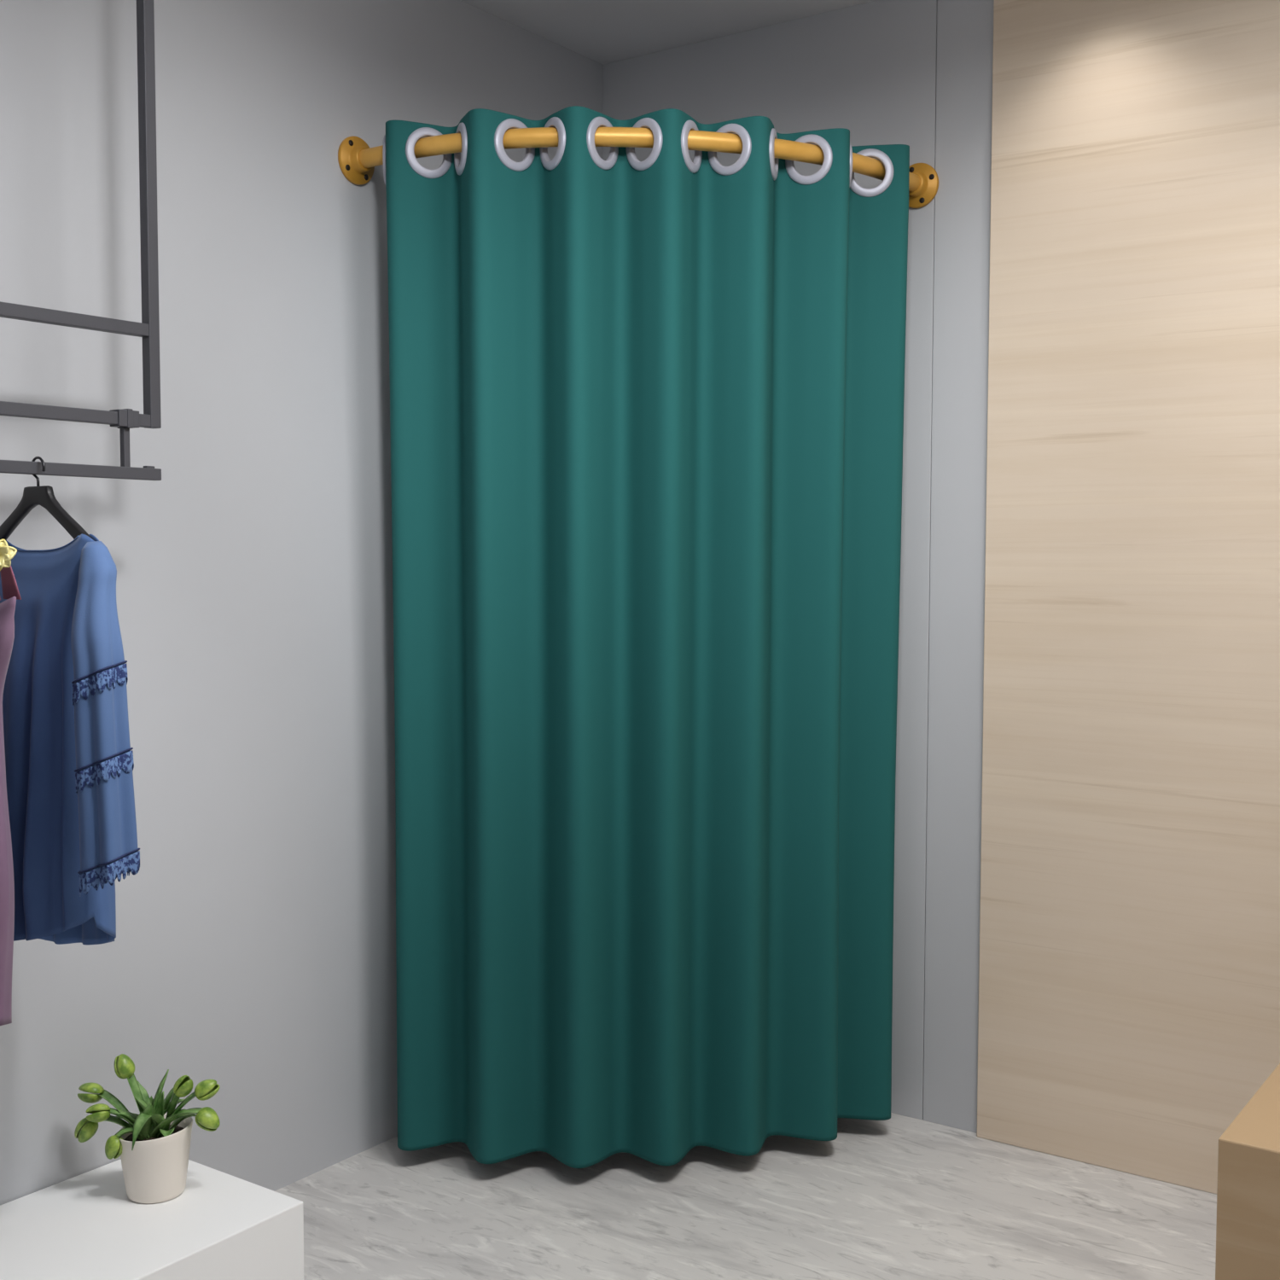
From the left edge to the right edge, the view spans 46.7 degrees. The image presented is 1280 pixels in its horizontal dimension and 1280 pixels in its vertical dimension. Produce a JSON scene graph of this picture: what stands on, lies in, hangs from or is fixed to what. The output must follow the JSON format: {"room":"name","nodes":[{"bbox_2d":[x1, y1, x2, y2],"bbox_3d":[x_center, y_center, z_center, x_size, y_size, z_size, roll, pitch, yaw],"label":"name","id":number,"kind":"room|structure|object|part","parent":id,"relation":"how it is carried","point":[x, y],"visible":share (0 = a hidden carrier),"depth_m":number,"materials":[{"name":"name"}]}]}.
{"room":"clothing store","nodes":[
{"label":"clothing store","id":0,"kind":"room"},
{"bbox_2d":[0,0,602,1205],"bbox_3d":[-1.613,-0.092,1.971,0.100,2.652,5.300,2,4,35],"label":"wall","id":1,"kind":"structure","parent":0,"point":[253,951],"depth_m":3.01,"materials":[{"name":"grey paint"}]},
{"bbox_2d":[460,0,875,64],"bbox_3d":[0.269,-1.387,0.569,4.700,0.100,5.300,2,4,35],"label":"ceiling","id":2,"kind":"structure","parent":0,"point":[603,32],"depth_m":3.61,"materials":[{"name":"white paint"}]},
{"bbox_2d":[0,0,161,480],"bbox_3d":[-1.218,-0.832,1.983,0.030,1.176,1.342,2,4,35],"label":"clothes rack","id":3,"kind":"object","parent":2,"relation":"hanging from","point":[125,419],"visible":1,"depth_m":2.51,"materials":[{"name":"black metal"}]},
{"bbox_2d":[0,456,93,540],"bbox_3d":[-0.963,-0.210,2.376,0.330,0.167,0.013,2,4,35],"label":"clothes hanger","id":4,"kind":"object","parent":3,"relation":"hanging from","point":[43,496],"visible":0.83,"depth_m":2.36,"materials":[{"name":"black plastic"}]},
{"bbox_2d":[0,534,139,944],"bbox_3d":[-0.961,0.173,2.401,0.512,0.688,0.171,2,4,35],"label":"dress","id":5,"kind":"object","parent":4,"relation":"hanging from","point":[69,763],"visible":0.94,"depth_m":2.31,"materials":[{"name":"blue fabric"}]},
{"bbox_3d":[-0.823,0.050,2.248,0.082,0.037,0.078,2,4,35],"label":"cord","id":6,"kind":"part","parent":5,"relation":"part of","materials":[{"name":"blue fabric"}]},
{"bbox_3d":[-0.819,0.182,2.253,0.085,0.037,0.082,2,4,35],"label":"cord","id":7,"kind":"part","parent":5,"relation":"part of","materials":[{"name":"blue fabric"}]},
{"bbox_3d":[-0.811,0.335,2.257,0.088,0.036,0.085,2,4,35],"label":"cord","id":8,"kind":"part","parent":5,"relation":"part of","materials":[{"name":"blue fabric"}]},
{"bbox_3d":[-1.219,-0.255,2.016,0.018,0.020,1.342,2,4,35],"label":"rail","id":9,"kind":"part","parent":3,"relation":"part of","materials":[{"name":"black metal"}]},
{"bbox_3d":[-0.871,-0.326,2.507,0.012,0.072,0.012,2,4,35],"label":"drop rod","id":10,"kind":"part","parent":3,"relation":"part of","materials":[{"name":"black metal"}]},
{"bbox_3d":[-0.838,-0.907,2.519,0.021,1.086,0.021,2,4,35],"label":"post","id":11,"kind":"part","parent":3,"relation":"part of","materials":[{"name":"black metal"}]},
{"bbox_3d":[-1.055,-0.203,2.245,0.330,0.167,0.013,2,4,35],"label":"clothes hanger","id":12,"kind":"object","parent":3,"relation":"hanging from","visible":0},
{"bbox_2d":[0,538,21,1025],"bbox_3d":[-1.052,0.222,2.265,0.374,0.750,0.109,2,4,33],"label":"dress","id":13,"kind":"object","parent":12,"relation":"hanging from","point":[10,590],"visible":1,"depth_m":2.20,"materials":[{"name":"fabric"}]},
{"bbox_2d":[0,538,17,570],"bbox_3d":[-0.922,-0.121,2.131,0.050,0.049,0.013,-1,3,-18],"label":"flower","id":14,"kind":"object","parent":13,"relation":"on","point":[7,552],"depth_m":2.13,"materials":[{"name":"beige plastic"}]},
{"bbox_2d":[274,1112,1216,1279],"bbox_3d":[0.265,1.361,0.727,4.700,0.100,5.300,2,4,35],"label":"floor","id":15,"kind":"structure","parent":0,"point":[898,1197],"depth_m":3.04,"materials":[{"name":"grey marble"}]},
{"bbox_2d":[0,1159,304,1279],"bbox_3d":[-1.244,1.129,2.105,0.427,0.199,1.632,2,4,35],"label":"plinth","id":16,"kind":"object","parent":15,"relation":"on","point":[222,1225],"visible":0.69,"depth_m":2.55,"materials":[{"name":"white paint"}]},
{"bbox_2d":[74,1053,220,1204],"bbox_3d":[-0.884,0.872,2.667,0.251,0.252,0.131,-1,3,-15],"label":"potted plant","id":17,"kind":"object","parent":16,"relation":"on","point":[153,1148],"visible":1,"depth_m":2.64,"materials":[{"name":"green plant"}]},
{"bbox_3d":[-0.873,0.934,2.673,0.131,0.128,0.131,2,4,35],"label":"pot","id":18,"kind":"part","parent":17,"relation":"part of","materials":[{"name":"beige ceramic"}]},
{"bbox_2d":[1215,1063,1279,1279],"bbox_3d":[1.345,0.998,2.272,0.778,0.450,0.460,2,4,35],"label":"wooden bench","id":19,"kind":"object","parent":15,"relation":"on","point":[1248,1224],"visible":1,"depth_m":2.28,"materials":[{"name":"brown wood"}]},
{"bbox_2d":[602,0,1279,1193],"bbox_3d":[1.800,-0.130,2.732,4.600,2.652,0.122,2,4,35],"label":"wall","id":20,"kind":"structure","parent":0,"point":[1129,964],"depth_m":3.25,"materials":[{"name":"brown wood"}]},
{"bbox_2d":[337,127,938,208],"bbox_3d":[0.035,-1.042,3.207,1.358,0.102,0.341,0,3,-9],"label":"curtain rod","id":21,"kind":"object","parent":20,"relation":"attached to","point":[357,161],"visible":0.72,"depth_m":3.11,"materials":[{"name":"gold metal"}]},
{"bbox_2d":[382,105,909,1168],"bbox_3d":[0.031,0.014,3.252,1.160,2.206,0.372,0,3,-8],"label":"curtain","id":22,"kind":"object","parent":21,"relation":"hanging from","point":[646,416],"visible":0.97,"depth_m":3.17,"materials":[{"name":"teal fabric"}]}
]}

